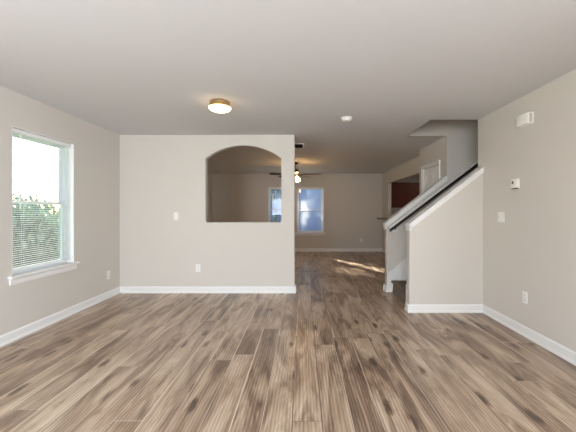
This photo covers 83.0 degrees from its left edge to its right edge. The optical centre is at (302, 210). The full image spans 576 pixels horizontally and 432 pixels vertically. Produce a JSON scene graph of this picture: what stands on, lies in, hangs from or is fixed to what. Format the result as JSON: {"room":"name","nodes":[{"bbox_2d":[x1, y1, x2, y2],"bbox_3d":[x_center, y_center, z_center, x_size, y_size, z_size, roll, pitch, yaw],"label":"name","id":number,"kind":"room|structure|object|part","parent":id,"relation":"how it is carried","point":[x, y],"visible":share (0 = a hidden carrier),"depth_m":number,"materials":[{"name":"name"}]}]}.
{"room":"empty living room","nodes":[
{"label":"empty living room","id":0,"kind":"room"},
{"bbox_2d":[0,85,211,335],"bbox_3d":[-2.910,0.045,2.990,0.160,2.440,14.620,0,0,0],"label":"wall","id":1,"kind":"structure","parent":0,"point":[96,148],"depth_m":4.03,"materials":[{"name":"beige paint"}]},
{"bbox_2d":[8,126,79,285],"bbox_3d":[-2.882,-0.053,3.588,0.195,1.547,0.956,0,0,0],"label":"window","id":2,"kind":"structure","parent":1,"relation":"in","point":[17,277],"depth_m":3.95,"materials":[{"name":"white plastic"}]},
{"bbox_3d":[-2.960,-0.433,3.588,0.024,0.718,0.786,0,0,0],"label":"sash","id":3,"kind":"part","parent":2,"relation":"part of","materials":[{"name":"clear glass"}]},
{"bbox_3d":[-2.934,0.253,3.588,0.024,0.724,0.786,0,0,0],"label":"sash","id":4,"kind":"part","parent":2,"relation":"part of","materials":[{"name":"white plastic"}]},
{"bbox_3d":[-2.947,-0.088,3.588,0.065,1.477,0.856,0,0,0],"label":"frame","id":5,"kind":"part","parent":2,"relation":"part of","materials":[{"name":"white plastic"}]},
{"bbox_2d":[12,128,70,271],"bbox_3d":[-2.872,-0.108,3.588,0.050,1.422,0.826,0,0,0],"label":"window blind","id":6,"kind":"object","parent":2,"relation":"attached to","point":[15,131],"visible":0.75,"depth_m":3.52,"materials":[{"name":"white plastic"}]},
{"bbox_3d":[-2.875,0.597,3.588,0.026,0.014,0.822,0,0,0],"label":"rail","id":7,"kind":"part","parent":6,"relation":"part of","materials":[{"name":"white plastic"}]},
{"bbox_3d":[-2.855,-0.421,3.917,0.012,0.715,0.012,0,0,39],"label":"lift cord","id":8,"kind":"part","parent":6,"relation":"part of","materials":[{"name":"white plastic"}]},
{"bbox_3d":[-2.850,0.642,3.588,0.130,0.024,0.956,0,0,0],"label":"sill","id":9,"kind":"part","parent":2,"relation":"part of","materials":[{"name":"white ceramic"}]},
{"bbox_2d":[0,287,119,346],"bbox_3d":[-2.818,1.215,2.975,0.024,0.100,14.350,0,0,0],"label":"baseboard","id":10,"kind":"structure","parent":1,"relation":"attached to","point":[23,331],"depth_m":3.65,"materials":[{"name":"white wood"}]},
{"bbox_2d":[120,135,294,285],"bbox_3d":[-1.480,0.045,5.080,2.700,2.440,0.120,0,0,0],"label":"wall","id":11,"kind":"structure","parent":0,"point":[161,176],"depth_m":5.02,"materials":[{"name":"beige paint"}]},
{"bbox_2d":[174,212,177,219],"bbox_3d":[-1.960,0.080,5.013,0.072,0.118,0.014,0,0,0],"label":"light switch","id":12,"kind":"object","parent":11,"relation":"attached to","point":[175,213],"visible":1,"depth_m":5.01,"materials":[{"name":"white plastic"}]},
{"bbox_2d":[196,264,199,271],"bbox_3d":[-1.620,0.880,5.015,0.072,0.118,0.009,0,0,0],"label":"wall outlet","id":13,"kind":"object","parent":11,"relation":"attached to","point":[197,265],"visible":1,"depth_m":5.01,"materials":[{"name":"white plastic"}]},
{"bbox_2d":[120,285,295,292],"bbox_3d":[-1.468,1.215,5.080,2.724,0.100,0.168,0,0,0],"label":"baseboard","id":14,"kind":"structure","parent":11,"relation":"attached to","point":[123,289],"depth_m":5.01,"materials":[{"name":"white wood"}]},
{"bbox_2d":[0,0,575,172],"bbox_3d":[1.455,-1.330,2.990,8.890,0.310,14.620,0,0,0],"label":"ceiling","id":15,"kind":"structure","parent":0,"point":[297,68],"depth_m":2.62,"materials":[{"name":"paint"}]},
{"bbox_2d":[209,99,230,112],"bbox_3d":[-0.895,-1.121,3.500,0.234,0.108,0.234,0,0,0],"label":"ceiling light","id":16,"kind":"object","parent":15,"relation":"attached to","point":[216,105],"visible":1,"depth_m":3.42,"materials":[{"name":"white glass"}]},
{"bbox_2d":[269,162,318,184],"bbox_3d":[-0.178,-0.902,7.807,1.242,0.544,1.212,0,0,0],"label":"ceiling fan","id":17,"kind":"object","parent":15,"relation":"hanging from","point":[297,172],"visible":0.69,"depth_m":7.74,"materials":[{"name":"brown metal"}]},
{"bbox_2d":[295,143,303,147],"bbox_3d":[-0.160,-1.169,5.840,0.360,0.010,0.400,0,0,0],"label":"ceiling vent","id":18,"kind":"object","parent":15,"relation":"in","point":[297,145],"visible":0.37,"depth_m":5.79,"materials":[{"name":"black metal"}]},
{"bbox_2d":[341,116,351,121],"bbox_3d":[0.550,-1.151,4.100,0.140,0.047,0.140,0,0,0],"label":"smoke detector","id":19,"kind":"object","parent":15,"relation":"attached to","point":[346,118],"visible":1,"depth_m":4.06,"materials":[{"name":"white plastic"}]},
{"bbox_2d":[0,252,575,431],"bbox_3d":[1.455,1.325,2.990,8.890,0.120,14.620,0,0,0],"label":"floor","id":20,"kind":"structure","parent":0,"point":[341,352],"depth_m":2.63,"materials":[{"name":"brown wood"}]},
{"bbox_2d":[391,269,406,302],"bbox_3d":[3.484,-0.130,4.626,4.232,2.790,0.854,0,0,0],"label":"staircase","id":21,"kind":"structure","parent":20,"relation":"on","point":[399,286],"depth_m":4.76,"materials":[{"name":"brown wood"}]},
{"bbox_2d":[212,173,418,247],"bbox_3d":[1.365,0.045,10.225,8.710,2.440,0.150,0,0,0],"label":"wall","id":22,"kind":"structure","parent":0,"point":[352,201],"depth_m":10.15,"materials":[{"name":"beige paint"}]},
{"bbox_2d":[268,187,295,234],"bbox_3d":[-0.670,0.007,10.203,0.940,1.505,0.195,0,0,0],"label":"window","id":23,"kind":"structure","parent":22,"relation":"in","point":[269,197],"depth_m":10.24,"materials":[{"name":"white plastic"}]},
{"bbox_2d":[269,187,280,219],"bbox_3d":[-0.670,-0.047,10.192,0.810,1.380,0.050,0,0,0],"label":"window blind","id":24,"kind":"object","parent":23,"relation":"attached to","point":[269,187],"visible":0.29,"depth_m":10.20,"materials":[{"name":"white plastic"}]},
{"bbox_3d":[-0.670,0.304,10.254,0.770,0.702,0.024,0,0,0],"label":"sash","id":25,"kind":"part","parent":23,"relation":"part of","materials":[{"name":"glass"}]},
{"bbox_2d":[295,187,324,234],"bbox_3d":[0.230,0.007,10.203,0.940,1.505,0.195,0,0,0],"label":"window","id":26,"kind":"structure","parent":22,"relation":"in","point":[322,197],"depth_m":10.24,"materials":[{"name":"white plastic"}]},
{"bbox_2d":[297,187,322,231],"bbox_3d":[0.230,-0.047,10.192,0.810,1.380,0.050,0,0,0],"label":"window blind","id":27,"kind":"object","parent":26,"relation":"attached to","point":[300,188],"visible":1,"depth_m":10.19,"materials":[{"name":"white plastic"}]},
{"bbox_3d":[0.230,0.682,10.170,0.940,0.024,0.130,0,0,0],"label":"sill","id":28,"kind":"part","parent":26,"relation":"part of","materials":[{"name":"white ceramic"}]},
{"bbox_3d":[0.230,-0.361,10.280,0.770,0.698,0.024,0,0,0],"label":"sash","id":29,"kind":"part","parent":26,"relation":"part of","materials":[{"name":"clear glass"}]},
{"bbox_3d":[0.230,0.304,10.254,0.770,0.702,0.024,0,0,0],"label":"sash","id":30,"kind":"part","parent":26,"relation":"part of","materials":[{"name":"white plastic"}]},
{"bbox_2d":[295,248,381,251],"bbox_3d":[-0.175,1.215,10.138,5.310,0.100,0.024,0,0,0],"label":"baseboard","id":31,"kind":"structure","parent":22,"relation":"attached to","point":[296,249],"depth_m":10.14,"materials":[{"name":"white wood"}]},
{"bbox_2d":[391,182,409,207],"bbox_3d":[2.928,-0.485,9.973,0.615,0.760,0.353,0,0,0],"label":"upper cabinet","id":32,"kind":"object","parent":22,"relation":"attached to","point":[400,191],"visible":0.92,"depth_m":9.84,"materials":[{"name":"brown wood"}]},
{"bbox_3d":[2.775,-0.485,9.834,0.302,0.752,0.020,0,0,0],"label":"door","id":33,"kind":"part","parent":32,"relation":"part of","materials":[{"name":"brown wood"}]},
{"bbox_3d":[3.080,-0.485,9.834,0.302,0.752,0.020,0,0,0],"label":"door","id":34,"kind":"part","parent":32,"relation":"part of","materials":[{"name":"brown wood"}]},
{"bbox_2d":[410,182,418,200],"bbox_3d":[3.550,-0.485,9.973,0.620,0.760,0.353,0,0,0],"label":"upper cabinet","id":35,"kind":"object","parent":22,"relation":"attached to","point":[414,186],"visible":0.11,"depth_m":9.84,"materials":[{"name":"brown wood"}]},
{"bbox_2d":[382,149,421,248],"bbox_3d":[3.925,0.045,8.155,3.350,2.440,3.990,0,0,0],"label":"wall","id":36,"kind":"structure","parent":0,"point":[410,168],"depth_m":8.91,"materials":[{"name":"beige paint"}]},
{"bbox_2d":[385,136,477,284],"bbox_3d":[3.455,0.045,5.140,4.290,2.440,0.120,0,0,0],"label":"wall","id":37,"kind":"structure","parent":0,"point":[460,152],"depth_m":5.08,"materials":[{"name":"beige paint"}]},
{"bbox_2d":[387,257,406,291],"bbox_3d":[3.005,-0.200,5.067,3.390,2.931,0.026,0,0,0],"label":"trim","id":38,"kind":"structure","parent":37,"relation":"attached to","point":[399,272],"depth_m":5.06,"materials":[{"name":"white wood"}]},
{"bbox_2d":[382,175,446,228],"bbox_3d":[1.762,-0.138,5.140,0.975,0.839,0.168,0,0,0],"label":"trim","id":39,"kind":"structure","parent":37,"relation":"attached to","point":[443,179],"depth_m":5.07,"materials":[{"name":"white wood"}]},
{"bbox_2d":[389,161,477,231],"bbox_3d":[2.490,-0.576,5.032,2.300,1.820,0.095,0,0,0],"label":"handrail","id":40,"kind":"object","parent":37,"relation":"attached to","point":[395,225],"visible":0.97,"depth_m":4.99,"materials":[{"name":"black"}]},
{"bbox_2d":[406,117,482,303],"bbox_3d":[3.524,-1.335,4.630,4.392,5.200,1.140,0,0,0],"label":"wall","id":41,"kind":"structure","parent":0,"point":[445,249],"depth_m":4.06,"materials":[{"name":"beige paint"}]},
{"bbox_2d":[404,302,482,312],"bbox_3d":[1.777,1.215,4.110,0.946,0.100,0.148,0,0,0],"label":"baseboard","id":42,"kind":"structure","parent":41,"relation":"attached to","point":[410,308],"depth_m":4.05,"materials":[{"name":"white wood"}]},
{"bbox_2d":[405,166,483,230],"bbox_3d":[1.784,-0.154,4.120,0.932,0.806,0.168,0,0,0],"label":"trim","id":43,"kind":"structure","parent":41,"relation":"attached to","point":[473,175],"depth_m":4.04,"materials":[{"name":"white wood"}]},
{"bbox_2d":[422,69,575,351],"bbox_3d":[2.310,0.045,0.920,0.120,2.440,10.480,0,0,0],"label":"wall","id":44,"kind":"structure","parent":0,"point":[533,252],"depth_m":3.16,"materials":[{"name":"beige paint"}]},
{"bbox_2d":[421,160,439,192],"bbox_3d":[2.256,0.214,5.725,0.097,2.102,0.804,0,0,0],"label":"door","id":45,"kind":"structure","parent":44,"relation":"in","point":[432,174],"depth_m":5.80,"materials":[{"name":"white wood"}]},
{"bbox_2d":[498,212,504,222],"bbox_3d":[2.243,0.070,3.685,0.014,0.118,0.118,0,0,0],"label":"light switch","id":46,"kind":"object","parent":44,"relation":"attached to","point":[501,215],"visible":1,"depth_m":3.67,"materials":[{"name":"white plastic"}]},
{"bbox_2d":[511,179,519,188],"bbox_3d":[2.235,-0.285,3.430,0.030,0.104,0.112,0,0,0],"label":"thermostat","id":47,"kind":"object","parent":44,"relation":"attached to","point":[515,183],"visible":1,"depth_m":3.40,"materials":[{"name":"white plastic"}]},
{"bbox_2d":[516,112,533,127],"bbox_3d":[2.219,-0.913,3.260,0.062,0.112,0.192,0,0,0],"label":"door chime","id":48,"kind":"object","parent":44,"relation":"attached to","point":[525,119],"visible":1,"depth_m":3.21,"materials":[{"name":"white plastic"}]},
{"bbox_2d":[522,291,527,303],"bbox_3d":[2.245,0.876,3.290,0.009,0.118,0.072,0,0,0],"label":"wall outlet","id":49,"kind":"object","parent":44,"relation":"attached to","point":[524,294],"visible":1,"depth_m":3.28,"materials":[{"name":"white plastic"}]},
{"bbox_2d":[482,304,575,365],"bbox_3d":[2.238,1.215,-0.070,0.024,0.100,8.260,0,0,0],"label":"baseboard","id":50,"kind":"structure","parent":44,"relation":"attached to","point":[550,345],"depth_m":3.14,"materials":[{"name":"white wood"}]},
{"label":"outside","id":51,"kind":"structure","parent":0,"visible":0},
{"bbox_2d":[12,254,59,267],"bbox_3d":[0.000,1.480,30.000,120.000,0.170,100.000,0,0,0],"label":"ground","id":52,"kind":"structure","parent":51,"point":[25,259],"depth_m":9.16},
{"bbox_2d":[12,204,56,224],"bbox_3d":[-10.941,0.640,12.394,2.510,2.071,2.287,0,0,0],"label":"shrub","id":53,"kind":"object","parent":52,"relation":"on","point":[33,206],"visible":0.02,"depth_m":12.59,"materials":[{"name":"green plant"}]},
{"bbox_2d":[12,204,59,258],"bbox_3d":[-8.542,0.690,9.909,2.202,1.979,2.035,0,0,0],"label":"shrub","id":54,"kind":"object","parent":52,"relation":"on","point":[40,219],"visible":0.61,"depth_m":9.73,"materials":[{"name":"green plant"}]},
{"bbox_2d":[12,193,59,222],"bbox_3d":[-14.010,0.370,16.207,4.141,2.681,3.566,0,0,0],"label":"shrub","id":55,"kind":"object","parent":52,"relation":"on","point":[55,213],"visible":0.08,"depth_m":16.32,"materials":[{"name":"green plant"}]},
{"bbox_2d":[271,190,280,221],"bbox_3d":[-5.600,-2.155,27.000,10.000,7.100,6.800,0,0,0],"label":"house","id":56,"kind":"structure","parent":52,"relation":"on","point":[278,200],"depth_m":23.99,"materials":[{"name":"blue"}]},
{"bbox_2d":[271,190,280,221],"bbox_3d":[-2.192,-0.650,16.533,2.246,4.191,1.941,0,0,0],"label":"tree","id":57,"kind":"object","parent":52,"relation":"on","point":[274,200],"visible":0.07,"depth_m":16.39,"materials":[{"name":"green plant"}]}
]}

